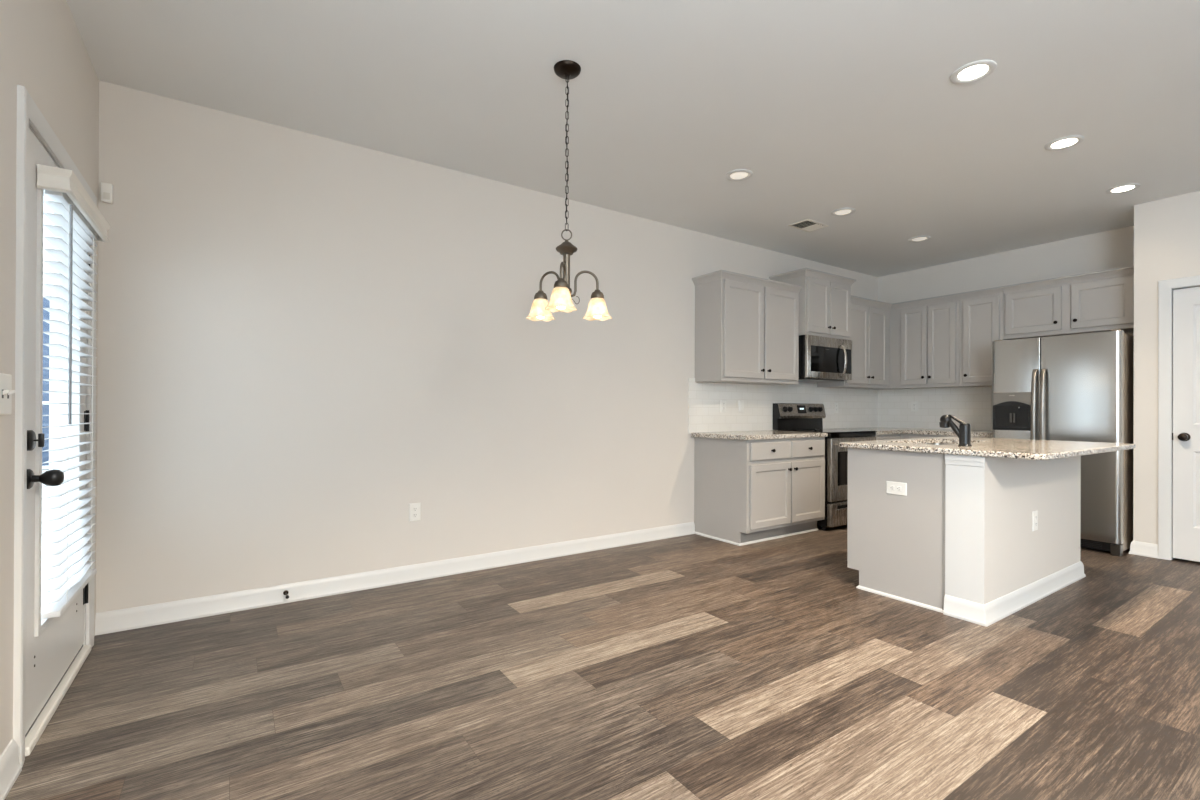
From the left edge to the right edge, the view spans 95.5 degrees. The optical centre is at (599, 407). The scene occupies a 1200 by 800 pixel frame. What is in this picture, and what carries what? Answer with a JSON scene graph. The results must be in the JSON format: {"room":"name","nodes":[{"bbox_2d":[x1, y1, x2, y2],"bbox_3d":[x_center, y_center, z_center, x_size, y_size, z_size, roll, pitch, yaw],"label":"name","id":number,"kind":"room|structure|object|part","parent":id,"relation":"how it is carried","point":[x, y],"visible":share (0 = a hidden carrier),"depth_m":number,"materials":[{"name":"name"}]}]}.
{"room":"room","nodes":[
{"label":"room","id":0,"kind":"room"},
{"bbox_2d":[0,0,98,755],"bbox_3d":[-0.446,-0.251,-0.446,0.120,2.743,7.500,0,0,-34],"label":"wall","id":1,"kind":"structure","parent":0,"point":[43,51],"depth_m":1.68,"materials":[{"name":"paint"}]},
{"bbox_2d":[0,373,14,414],"bbox_3d":[-1.736,-0.041,1.597,0.020,0.120,0.118,0,0,-34],"label":"light switch","id":2,"kind":"object","parent":1,"relation":"attached to","point":[6,391],"visible":1,"depth_m":1.60,"materials":[{"name":"white plastic"}]},
{"bbox_2d":[0,739,21,799],"bbox_3d":[-0.047,1.069,-0.921,0.022,0.104,6.265,0,0,-34],"label":"baseboard","id":3,"kind":"structure","parent":1,"relation":"attached to","point":[10,768],"depth_m":1.61,"materials":[{"name":"white paint"}]},
{"bbox_2d":[13,85,96,766],"bbox_3d":[-2.097,0.060,2.131,0.019,2.119,1.069,0,0,-34],"label":"trim","id":4,"kind":"structure","parent":1,"relation":"attached to","point":[28,112],"depth_m":1.70,"materials":[{"name":"white paint"}]},
{"bbox_2d":[25,128,89,736],"bbox_3d":[-2.091,0.082,2.139,0.133,2.015,0.927,0,0,-34],"label":"door","id":5,"kind":"structure","parent":1,"relation":"in","point":[52,644],"depth_m":1.88,"materials":[{"name":"white paint"}]},
{"bbox_3d":[-1.849,0.234,1.818,0.089,0.066,0.066,0,0,-34],"label":"knob","id":6,"kind":"part","parent":5,"relation":"part of","materials":[{"name":"black metal"}]},
{"bbox_3d":[-2.106,-0.018,2.122,0.028,1.609,0.609,0,0,-34],"label":"glass frame","id":7,"kind":"part","parent":5,"relation":"part of","materials":[{"name":"white glass"}]},
{"bbox_2d":[29,124,87,645],"bbox_3d":[-2.154,0.085,2.090,0.119,2.067,0.959,0,0,-34],"label":"trim","id":8,"kind":"structure","parent":1,"relation":"attached to","point":[56,420],"depth_m":2.45,"materials":[{"name":"white paint"}]},
{"bbox_2d":[25,645,91,756],"bbox_3d":[-2.156,1.104,2.089,0.162,0.030,0.921,0,0,-34],"label":"trim","id":9,"kind":"structure","parent":1,"relation":"attached to","point":[42,721],"depth_m":2.02,"materials":[{"name":"white wood"}]},
{"bbox_2d":[36,164,109,618],"bbox_3d":[-2.082,-0.045,2.171,0.089,1.572,0.708,0,0,-34],"label":"window blind","id":10,"kind":"object","parent":1,"relation":"attached to","point":[77,220],"visible":0.98,"depth_m":2.08,"materials":[{"name":"white plastic"}]},
{"bbox_3d":[-1.990,-0.018,2.004,0.051,1.485,0.002,0,0,-34],"label":"ladder cord","id":11,"kind":"part","parent":10,"relation":"part of","materials":[{"name":"white fabric"}]},
{"bbox_3d":[-2.109,0.730,2.177,0.052,0.022,0.620,0,0,-34],"label":"rail","id":12,"kind":"part","parent":10,"relation":"part of","materials":[{"name":"white plastic"}]},
{"bbox_3d":[-2.224,-0.018,2.353,0.051,1.485,0.002,0,0,-34],"label":"ladder cord","id":13,"kind":"part","parent":10,"relation":"part of","materials":[{"name":"white fabric"}]},
{"bbox_2d":[96,80,877,612],"bbox_3d":[0.414,-0.237,4.724,7.318,2.743,0.120,0,0,-34],"label":"wall","id":14,"kind":"structure","parent":0,"point":[306,340],"depth_m":3.35,"materials":[{"name":"paint"}]},
{"bbox_2d":[101,182,112,203],"bbox_3d":[-2.450,-1.068,2.708,0.044,0.094,0.027,0,0,-34],"label":"sensor","id":15,"kind":"object","parent":14,"relation":"attached to","point":[106,188],"visible":1,"depth_m":2.70,"materials":[{"name":"white plastic"}]},
{"bbox_2d":[283,590,288,598],"bbox_3d":[-1.789,1.065,3.109,0.028,0.030,0.072,0,0,-34],"label":"door stop","id":16,"kind":"object","parent":14,"relation":"attached to","point":[285,592],"visible":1,"depth_m":3.13,"materials":[{"name":"brown metal"}]},
{"bbox_2d":[95,522,694,635],"bbox_3d":[-0.816,1.075,3.812,4.030,0.104,0.022,0,0,-34],"label":"baseboard","id":17,"kind":"structure","parent":14,"relation":"attached to","point":[106,622],"depth_m":3.34,"materials":[{"name":"white paint"}]},
{"bbox_2d":[409,503,420,521],"bbox_3d":[-1.207,0.679,3.556,0.072,0.116,0.008,0,0,-34],"label":"wall outlet","id":18,"kind":"object","parent":14,"relation":"attached to","point":[414,508],"visible":1,"depth_m":3.55,"materials":[{"name":"white plastic"}]},
{"bbox_2d":[692,270,801,384],"bbox_3d":[1.389,-0.703,5.079,1.100,0.938,0.375,0,0,-34],"label":"upper cabinet","id":19,"kind":"object","parent":14,"relation":"attached to","point":[747,326],"visible":1,"depth_m":4.89,"materials":[{"name":"grey paint"}]},
{"bbox_3d":[1.279,-0.686,4.827,0.508,0.840,0.019,0,0,-34],"label":"door","id":20,"kind":"part","parent":19,"relation":"part of","materials":[{"name":"grey paint"}]},
{"bbox_3d":[1.387,-1.141,5.085,1.100,0.062,0.363,0,0,-34],"label":"crown moulding","id":21,"kind":"part","parent":19,"relation":"part of","materials":[{"name":"grey paint"}]},
{"bbox_3d":[1.707,-0.684,5.114,0.484,0.840,0.019,0,0,-34],"label":"door","id":22,"kind":"part","parent":19,"relation":"part of","materials":[{"name":"grey paint"}]},
{"bbox_2d":[688,378,877,433],"bbox_3d":[2.091,-0.013,5.774,3.122,0.501,0.008,0,0,-34],"label":"tile backsplash","id":23,"kind":"structure","parent":14,"relation":"attached to","point":[857,408],"depth_m":5.46,"materials":[{"name":"white tile"}]},
{"bbox_2d":[720,400,725,411],"bbox_3d":[1.165,-0.017,5.140,0.072,0.116,0.008,0,0,-34],"label":"wall outlet","id":24,"kind":"object","parent":23,"relation":"attached to","point":[722,402],"visible":1,"depth_m":5.13,"materials":[{"name":"white plastic"}]},
{"bbox_2d":[739,400,743,411],"bbox_3d":[1.372,-0.016,5.280,0.072,0.116,0.008,0,0,-34],"label":"light switch","id":25,"kind":"object","parent":23,"relation":"attached to","point":[741,402],"visible":1,"depth_m":5.27,"materials":[{"name":"white plastic"}]},
{"bbox_2d":[769,268,855,339],"bbox_3d":[2.182,-1.016,5.570,0.836,0.624,0.445,0,0,-34],"label":"upper cabinet","id":26,"kind":"object","parent":14,"relation":"attached to","point":[824,297],"visible":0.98,"depth_m":5.36,"materials":[{"name":"grey paint"}]},
{"bbox_3d":[2.179,-1.296,5.575,0.836,0.062,0.433,0,0,-34],"label":"crown moulding","id":27,"kind":"part","parent":26,"relation":"part of","materials":[{"name":"grey paint"}]},
{"bbox_3d":[2.135,-0.995,5.318,0.346,0.530,0.019,0,0,-34],"label":"door","id":28,"kind":"part","parent":26,"relation":"part of","materials":[{"name":"grey paint"}]},
{"bbox_2d":[798,335,851,381],"bbox_3d":[2.192,-0.488,5.552,0.750,0.422,0.466,0,0,-34],"label":"microwave","id":29,"kind":"object","parent":26,"relation":"attached to","point":[821,359],"visible":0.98,"depth_m":5.36,"materials":[{"name":"silver metal"}]},
{"bbox_3d":[2.454,-0.472,5.486,0.033,0.334,0.063,0,0,-34],"label":"handle","id":30,"kind":"part","parent":29,"relation":"part of","materials":[{"name":"silver metal"}]},
{"bbox_3d":[2.494,-0.475,5.544,0.213,0.250,0.003,0,0,-34],"label":"control panel","id":31,"kind":"part","parent":29,"relation":"part of","materials":[{"name":"black glass"}]},
{"bbox_3d":[2.432,-0.994,5.518,0.346,0.530,0.019,0,0,-34],"label":"door","id":32,"kind":"part","parent":26,"relation":"part of","materials":[{"name":"grey paint"}]},
{"bbox_2d":[817,295,891,388],"bbox_3d":[2.850,-0.702,6.061,0.897,0.952,0.375,0,0,-34],"label":"upper cabinet","id":33,"kind":"object","parent":14,"relation":"attached to","point":[870,319],"visible":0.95,"depth_m":5.93,"materials":[{"name":"grey paint"}]},
{"bbox_3d":[2.749,-0.679,5.815,0.410,0.840,0.019,0,0,-34],"label":"door","id":34,"kind":"part","parent":33,"relation":"part of","materials":[{"name":"grey paint"}]},
{"bbox_3d":[2.938,-1.147,5.933,0.895,0.062,0.040,0,0,-34],"label":"crown moulding","id":35,"kind":"part","parent":33,"relation":"part of","materials":[{"name":"grey paint"}]},
{"bbox_3d":[3.077,-0.677,6.036,0.362,0.840,0.019,0,0,-34],"label":"door","id":36,"kind":"part","parent":33,"relation":"part of","materials":[{"name":"grey paint"}]},
{"bbox_2d":[5,524,1199,799],"bbox_3d":[2.535,1.136,1.560,7.078,0.001,7.500,0,0,-34],"label":"floor","id":37,"kind":"structure","parent":0,"point":[692,666],"depth_m":2.16,"materials":[{"name":"brown wood"}]},
{"bbox_2d":[694,437,824,545],"bbox_3d":[1.475,0.702,4.966,1.072,0.874,0.660,0,0,-34],"label":"base cabinet","id":38,"kind":"object","parent":37,"relation":"on","point":[746,492],"visible":0.99,"depth_m":4.69,"materials":[{"name":"grey paint"}]},
{"bbox_3d":[1.441,1.130,5.012,1.072,0.018,0.544,0,0,-34],"label":"shoe moulding","id":39,"kind":"part","parent":38,"relation":"part of","materials":[{"name":"white paint"}]},
{"bbox_2d":[691,430,827,439],"bbox_3d":[1.460,0.243,4.963,1.116,0.038,0.630,0,0,-34],"label":"countertop","id":40,"kind":"structure","parent":38,"relation":"on","point":[768,434],"depth_m":4.75,"materials":[{"name":"stone"}]},
{"bbox_3d":[1.441,0.734,4.593,0.512,0.528,0.019,0,0,-34],"label":"door","id":41,"kind":"part","parent":38,"relation":"part of","materials":[{"name":"grey paint"}]},
{"bbox_3d":[1.442,0.362,4.593,0.512,0.148,0.019,0,0,-34],"label":"drawer","id":42,"kind":"part","parent":38,"relation":"part of","materials":[{"name":"grey paint"}]},
{"bbox_3d":[1.864,0.364,4.877,0.480,0.148,0.019,0,0,-34],"label":"drawer","id":43,"kind":"part","parent":38,"relation":"part of","materials":[{"name":"grey paint"}]},
{"bbox_3d":[1.863,0.736,4.876,0.480,0.528,0.019,0,0,-34],"label":"door","id":44,"kind":"part","parent":38,"relation":"part of","materials":[{"name":"grey paint"}]},
{"bbox_2d":[773,403,875,529],"bbox_3d":[2.264,0.548,5.454,0.758,1.190,0.710,0,0,-34],"label":"range","id":45,"kind":"object","parent":37,"relation":"on","point":[805,417],"visible":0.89,"depth_m":5.12,"materials":[{"name":"silver metal"}]},
{"bbox_3d":[2.111,0.030,5.685,0.758,0.156,0.040,0,0,-34],"label":"control panel","id":46,"kind":"part","parent":45,"relation":"part of","materials":[{"name":"silver metal"}]},
{"bbox_2d":[778,429,875,433],"bbox_3d":[2.266,0.231,5.455,0.758,0.012,0.585,0,0,-34],"label":"cooktop","id":47,"kind":"object","parent":45,"relation":"in","point":[830,431],"depth_m":5.38,"materials":[{"name":"black glass"}]},
{"bbox_3d":[2.418,0.991,5.223,0.750,0.213,0.046,0,0,-34],"label":"drawer","id":48,"kind":"part","parent":45,"relation":"part of","materials":[{"name":"silver metal"}]},
{"bbox_3d":[2.420,0.574,5.223,0.750,0.587,0.048,0,0,-34],"label":"oven door","id":49,"kind":"part","parent":45,"relation":"part of","materials":[{"name":"silver metal"}]},
{"bbox_3d":[2.419,0.257,5.226,0.756,0.039,0.045,0,0,-34],"label":"trim","id":50,"kind":"part","parent":45,"relation":"part of","materials":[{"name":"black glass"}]},
{"bbox_2d":[847,448,944,612],"bbox_3d":[2.354,0.699,3.697,1.508,0.882,0.632,0,0,-34],"label":"base cabinet","id":51,"kind":"object","parent":37,"relation":"on","point":[896,543],"visible":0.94,"depth_m":3.23,"materials":[{"name":"grey paint"}]},
{"bbox_3d":[1.753,0.647,3.626,0.345,0.700,0.019,0,0,-34],"label":"door","id":52,"kind":"part","parent":51,"relation":"part of","materials":[{"name":"grey paint"}]},
{"bbox_2d":[886,481,906,495],"bbox_3d":[1.762,0.478,3.242,0.008,0.076,0.120,0,0,-34],"label":"wall outlet","id":53,"kind":"object","parent":51,"relation":"attached to","point":[897,488],"visible":1,"depth_m":3.24,"materials":[{"name":"white plastic"}]},
{"bbox_3d":[1.773,1.127,3.236,0.032,0.018,0.514,0,0,-34],"label":"shoe moulding","id":54,"kind":"part","parent":51,"relation":"part of","materials":[{"name":"white paint"}]},
{"bbox_3d":[1.910,0.695,3.026,0.004,0.882,0.013,0,0,-34],"label":"trim","id":55,"kind":"part","parent":51,"relation":"part of","materials":[{"name":"grey wood"}]},
{"bbox_2d":[839,436,1135,459],"bbox_3d":[2.493,0.241,3.505,1.579,0.030,1.079,0,0,-34],"label":"countertop","id":56,"kind":"structure","parent":51,"relation":"on","point":[1029,449],"depth_m":3.19,"materials":[{"name":"stone"}]},
{"bbox_2d":[924,443,948,444],"bbox_3d":[2.273,0.353,3.660,0.800,0.192,0.440,0,0,-34],"label":"sink","id":57,"kind":"object","parent":56,"relation":"in","point":[924,443],"visible":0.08,"depth_m":4.00,"materials":[{"name":"metal"}]},
{"bbox_2d":[939,414,971,445],"bbox_3d":[2.119,0.131,3.250,0.072,0.185,0.167,0,0,-34],"label":"kitchen faucet","id":58,"kind":"object","parent":56,"relation":"on","point":[963,432],"visible":1,"depth_m":3.22,"materials":[{"name":"metal"}]},
{"bbox_3d":[2.118,0.127,3.249,0.035,0.136,0.103,0,0,-34],"label":"spout","id":59,"kind":"part","parent":58,"relation":"part of","materials":[{"name":"black metal"}]},
{"bbox_3d":[2.127,0.074,3.243,0.026,0.071,0.095,0,0,-34],"label":"lever","id":60,"kind":"part","parent":58,"relation":"part of","materials":[{"name":"black metal"}]},
{"bbox_2d":[876,434,991,439],"bbox_3d":[3.282,0.710,5.712,1.204,0.874,1.438,0,0,-34],"label":"base cabinet","id":61,"kind":"object","parent":37,"relation":"on","point":[883,436],"visible":0.02,"depth_m":5.62,"materials":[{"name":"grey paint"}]},
{"bbox_3d":[2.951,0.370,5.608,0.500,0.148,0.019,0,0,-34],"label":"drawer","id":62,"kind":"part","parent":61,"relation":"part of","materials":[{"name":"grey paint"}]},
{"bbox_2d":[835,427,991,436],"bbox_3d":[3.286,0.252,5.698,1.200,0.038,1.450,0,0,-34],"label":"countertop","id":63,"kind":"structure","parent":61,"relation":"on","point":[879,430],"depth_m":5.64,"materials":[{"name":"stone"}]},
{"bbox_3d":[3.341,0.371,5.566,0.019,0.148,0.350,0,0,-34],"label":"drawer","id":64,"kind":"part","parent":61,"relation":"part of","materials":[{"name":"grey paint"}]},
{"bbox_2d":[992,329,1133,555],"bbox_3d":[4.050,0.270,4.745,0.821,1.757,0.871,0,0,-34],"label":"refrigerator","id":65,"kind":"object","parent":37,"relation":"on","point":[1075,387],"visible":0.76,"depth_m":4.38,"materials":[{"name":"silver metal"}]},
{"bbox_3d":[3.616,-0.081,4.782,0.012,0.111,0.288,0,0,-34],"label":"dispenser panel","id":66,"kind":"part","parent":65,"relation":"part of","materials":[{"name":"metal"}]},
{"bbox_3d":[3.657,0.227,4.789,0.082,1.650,0.359,0,0,-34],"label":"door","id":67,"kind":"part","parent":65,"relation":"part of","materials":[{"name":"silver metal"}]},
{"bbox_3d":[3.685,0.115,4.623,0.078,0.893,0.032,0,0,-34],"label":"handle","id":68,"kind":"part","parent":65,"relation":"part of","materials":[{"name":"metal"}]},
{"bbox_3d":[3.718,0.115,4.574,0.078,0.893,0.032,0,0,-34],"label":"handle","id":69,"kind":"part","parent":65,"relation":"part of","materials":[{"name":"metal"}]},
{"bbox_3d":[3.902,0.227,4.425,0.082,1.650,0.506,0,0,-34],"label":"door","id":70,"kind":"part","parent":65,"relation":"part of","materials":[{"name":"silver metal"}]},
{"bbox_2d":[66,0,1199,276],"bbox_3d":[2.546,-1.657,1.565,7.318,0.100,7.740,0,0,-34],"label":"ceiling","id":71,"kind":"structure","parent":0,"point":[829,106],"depth_m":2.82,"materials":[{"name":"paint"}]},
{"bbox_2d":[526,60,611,321],"bbox_3d":[-0.141,-1.025,2.620,0.406,1.180,0.421,0,0,-34],"label":"chandelier","id":72,"kind":"object","parent":71,"relation":"hanging from","point":[560,300],"visible":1,"depth_m":2.59,"materials":[{"name":"brown metal"}]},
{"bbox_3d":[-0.292,-0.486,2.686,0.144,0.101,0.144,0,0,-34],"label":"lamp shade","id":73,"kind":"part","parent":72,"relation":"part of","materials":[{"name":"white glass"}]},
{"bbox_3d":[-0.232,-0.597,2.643,0.161,0.137,0.012,0,0,35],"label":"arm","id":74,"kind":"part","parent":72,"relation":"part of","materials":[{"name":"grey metal"}]},
{"bbox_3d":[-0.174,-0.486,2.431,0.144,0.101,0.144,0,0,-34],"label":"lamp shade","id":75,"kind":"part","parent":72,"relation":"part of","materials":[{"name":"white glass"}]},
{"bbox_3d":[-0.167,-0.597,2.505,0.012,0.137,0.161,0,0,5],"label":"arm","id":76,"kind":"part","parent":72,"relation":"part of","materials":[{"name":"grey metal"}]},
{"bbox_3d":[-0.157,-1.234,2.594,0.011,0.707,0.009,0,0,-34],"label":"cord","id":77,"kind":"part","parent":72,"relation":"part of","materials":[{"name":"black metal"}]},
{"bbox_3d":[-0.157,-1.216,2.594,0.013,0.749,0.013,0,0,38],"label":"chain","id":78,"kind":"part","parent":72,"relation":"part of","materials":[{"name":"brown metal"}]},
{"bbox_3d":[-0.079,-0.597,2.630,0.161,0.137,0.012,0,0,-25],"label":"arm","id":79,"kind":"part","parent":72,"relation":"part of","materials":[{"name":"grey metal"}]},
{"bbox_3d":[-0.013,-0.485,2.661,0.144,0.101,0.144,0,0,-34],"label":"lamp shade","id":80,"kind":"part","parent":72,"relation":"part of","materials":[{"name":"white glass"}]},
{"bbox_2d":[725,169,752,180],"bbox_3d":[0.960,-1.605,3.764,0.184,0.008,0.184,0,0,-34],"label":"recessed light","id":81,"kind":"object","parent":71,"relation":"in","point":[740,174],"visible":1,"depth_m":3.76,"materials":[{"name":"white paint"}]},
{"bbox_2d":[788,219,828,231],"bbox_3d":[1.830,-1.597,4.786,0.300,0.012,0.200,0,0,-34],"label":"ceiling vent","id":82,"kind":"object","parent":71,"relation":"in","point":[808,225],"visible":1,"depth_m":4.78,"materials":[{"name":"white metal"}]},
{"bbox_2d":[831,208,855,216],"bbox_3d":[1.988,-1.599,4.456,0.184,0.008,0.184,0,0,-34],"label":"recessed light","id":83,"kind":"object","parent":71,"relation":"in","point":[843,211],"visible":1,"depth_m":4.45,"materials":[{"name":"white paint"}]},
{"bbox_2d":[908,236,930,241],"bbox_3d":[3.017,-1.594,5.149,0.184,0.008,0.184,0,0,-34],"label":"recessed light","id":84,"kind":"object","parent":71,"relation":"in","point":[918,238],"visible":1,"depth_m":5.14,"materials":[{"name":"white paint"}]},
{"bbox_2d":[950,60,996,83],"bbox_3d":[1.785,-1.604,2.608,0.184,0.008,0.184,0,0,-34],"label":"recessed light","id":85,"kind":"object","parent":71,"relation":"in","point":[975,71],"visible":1,"depth_m":2.60,"materials":[{"name":"white paint"}]},
{"bbox_2d":[1044,135,1083,150],"bbox_3d":[2.806,-1.599,3.295,0.184,0.008,0.184,0,0,-34],"label":"recessed light","id":86,"kind":"object","parent":71,"relation":"in","point":[1067,142],"visible":1,"depth_m":3.29,"materials":[{"name":"white paint"}]},
{"bbox_2d":[1106,183,1140,193],"bbox_3d":[3.806,-1.593,3.967,0.184,0.008,0.184,0,0,-34],"label":"recessed light","id":87,"kind":"object","parent":71,"relation":"in","point":[1124,188],"visible":1,"depth_m":3.96,"materials":[{"name":"white paint"}]},
{"bbox_2d":[878,226,1133,389],"bbox_3d":[4.141,-0.221,5.632,0.120,2.743,2.534,0,0,-34],"label":"wall","id":88,"kind":"structure","parent":0,"point":[1112,249],"depth_m":5.47,"materials":[{"name":"paint"}]},
{"bbox_2d":[873,293,963,389],"bbox_3d":[3.521,-0.699,6.112,0.373,0.952,1.036,0,0,-34],"label":"upper cabinet","id":89,"kind":"object","parent":88,"relation":"attached to","point":[924,333],"visible":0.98,"depth_m":5.87,"materials":[{"name":"grey paint"}]},
{"bbox_3d":[3.438,-0.676,5.972,0.019,0.840,0.274,0,0,-34],"label":"door","id":90,"kind":"part","parent":89,"relation":"part of","materials":[{"name":"grey paint"}]},
{"bbox_3d":[3.485,-1.145,5.893,0.040,0.062,0.713,0,0,-34],"label":"crown moulding","id":91,"kind":"part","parent":89,"relation":"part of","materials":[{"name":"grey paint"}]},
{"bbox_3d":[3.596,-0.676,5.737,0.019,0.840,0.274,0,0,-34],"label":"door","id":92,"kind":"part","parent":89,"relation":"part of","materials":[{"name":"grey paint"}]},
{"bbox_2d":[878,387,991,430],"bbox_3d":[3.720,0.012,6.140,0.008,0.466,1.200,0,0,-34],"label":"tile backsplash","id":93,"kind":"structure","parent":88,"relation":"attached to","point":[971,405],"depth_m":6.12,"materials":[{"name":"white tile"}]},
{"bbox_2d":[958,286,1004,386],"bbox_3d":[3.918,-0.699,5.522,0.373,0.952,0.382,0,0,-34],"label":"upper cabinet","id":94,"kind":"object","parent":88,"relation":"attached to","point":[981,311],"visible":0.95,"depth_m":5.45,"materials":[{"name":"grey paint"}]},
{"bbox_3d":[3.791,-1.145,5.437,0.040,0.062,0.382,0,0,-34],"label":"crown moulding","id":95,"kind":"part","parent":94,"relation":"part of","materials":[{"name":"grey paint"}]},
{"bbox_3d":[3.797,-0.675,5.438,0.019,0.840,0.318,0,0,-34],"label":"door","id":96,"kind":"part","parent":94,"relation":"part of","materials":[{"name":"grey paint"}]},
{"bbox_2d":[1002,266,1133,339],"bbox_3d":[4.301,-0.920,4.954,0.373,0.509,0.985,0,0,-34],"label":"upper cabinet","id":97,"kind":"object","parent":88,"relation":"attached to","point":[1098,301],"visible":0.94,"depth_m":4.86,"materials":[{"name":"grey paint"}]},
{"bbox_3d":[4.035,-0.899,5.085,0.019,0.392,0.430,0,0,-34],"label":"door","id":98,"kind":"part","parent":97,"relation":"part of","materials":[{"name":"grey paint"}]},
{"bbox_3d":[4.174,-1.144,4.868,0.040,0.062,0.985,0,0,-34],"label":"crown moulding","id":99,"kind":"part","parent":97,"relation":"part of","materials":[{"name":"grey paint"}]},
{"bbox_3d":[4.307,-0.899,4.681,0.019,0.392,0.408,0,0,-34],"label":"door","id":100,"kind":"part","parent":97,"relation":"part of","materials":[{"name":"grey paint"}]},
{"bbox_2d":[984,456,1080,603],"bbox_3d":[2.589,0.699,3.360,1.495,0.882,0.188,0,0,-34],"label":"wall","id":101,"kind":"structure","parent":0,"point":[1016,556],"depth_m":3.18,"materials":[{"name":"paint"}]},
{"bbox_2d":[945,454,984,604],"bbox_3d":[1.964,0.695,2.935,0.017,0.882,0.193,0,0,-34],"label":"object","id":102,"kind":"structure","parent":101,"relation":"attached to","point":[964,474],"depth_m":2.93,"materials":[{"name":"white paint"}]},
{"bbox_2d":[943,561,1085,626],"bbox_3d":[2.591,1.088,3.348,1.546,0.104,0.210,0,0,-34],"label":"baseboard","id":103,"kind":"structure","parent":101,"relation":"attached to","point":[987,614],"depth_m":3.02,"materials":[{"name":"white paint"}]},
{"bbox_2d":[1032,510,1037,530],"bbox_3d":[2.591,0.671,3.243,0.072,0.116,0.008,0,0,-34],"label":"wall outlet","id":104,"kind":"object","parent":101,"relation":"attached to","point":[1034,513],"visible":1,"depth_m":3.23,"materials":[{"name":"white plastic"}]},
{"bbox_2d":[1133,191,1199,543],"bbox_3d":[5.885,-0.221,2.358,0.641,2.743,5.086,0,0,-34],"label":"wall","id":105,"kind":"structure","parent":0,"point":[1167,230],"depth_m":4.21,"materials":[{"name":"paint"}]},
{"bbox_2d":[1129,541,1158,558],"bbox_3d":[4.233,1.096,4.236,0.052,0.104,0.170,0,0,-34],"label":"baseboard","id":106,"kind":"structure","parent":105,"relation":"attached to","point":[1136,547],"depth_m":4.22,"materials":[{"name":"white paint"}]},
{"bbox_2d":[1158,275,1199,559],"bbox_3d":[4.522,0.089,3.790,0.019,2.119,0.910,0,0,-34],"label":"trim","id":107,"kind":"structure","parent":105,"relation":"attached to","point":[1164,286],"depth_m":4.13,"materials":[{"name":"white paint"}]},
{"bbox_2d":[1172,287,1199,561],"bbox_3d":[4.524,0.119,3.793,0.103,2.022,0.763,0,0,-34],"label":"door","id":108,"kind":"structure","parent":105,"relation":"in","point":[1186,301],"depth_m":4.06,"materials":[{"name":"white paint"}]},
{"bbox_3d":[4.331,0.216,4.046,0.067,0.064,0.064,0,0,-34],"label":"knob","id":109,"kind":"part","parent":108,"relation":"part of","materials":[{"name":"brown metal"}]},
{"label":"outside","id":110,"kind":"structure","parent":0,"visible":0},
{"bbox_2d":[41,470,49,609],"bbox_3d":[-11.989,1.310,4.143,13.859,0.250,19.000,0,0,-34],"label":"ground","id":111,"kind":"structure","parent":110,"point":[45,490],"depth_m":5.03,"materials":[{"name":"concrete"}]},
{"bbox_2d":[42,197,51,469],"bbox_3d":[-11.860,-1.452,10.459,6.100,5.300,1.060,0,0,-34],"label":"house","id":112,"kind":"structure","parent":111,"relation":"on","point":[46,233],"depth_m":10.60,"materials":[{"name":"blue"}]}
]}

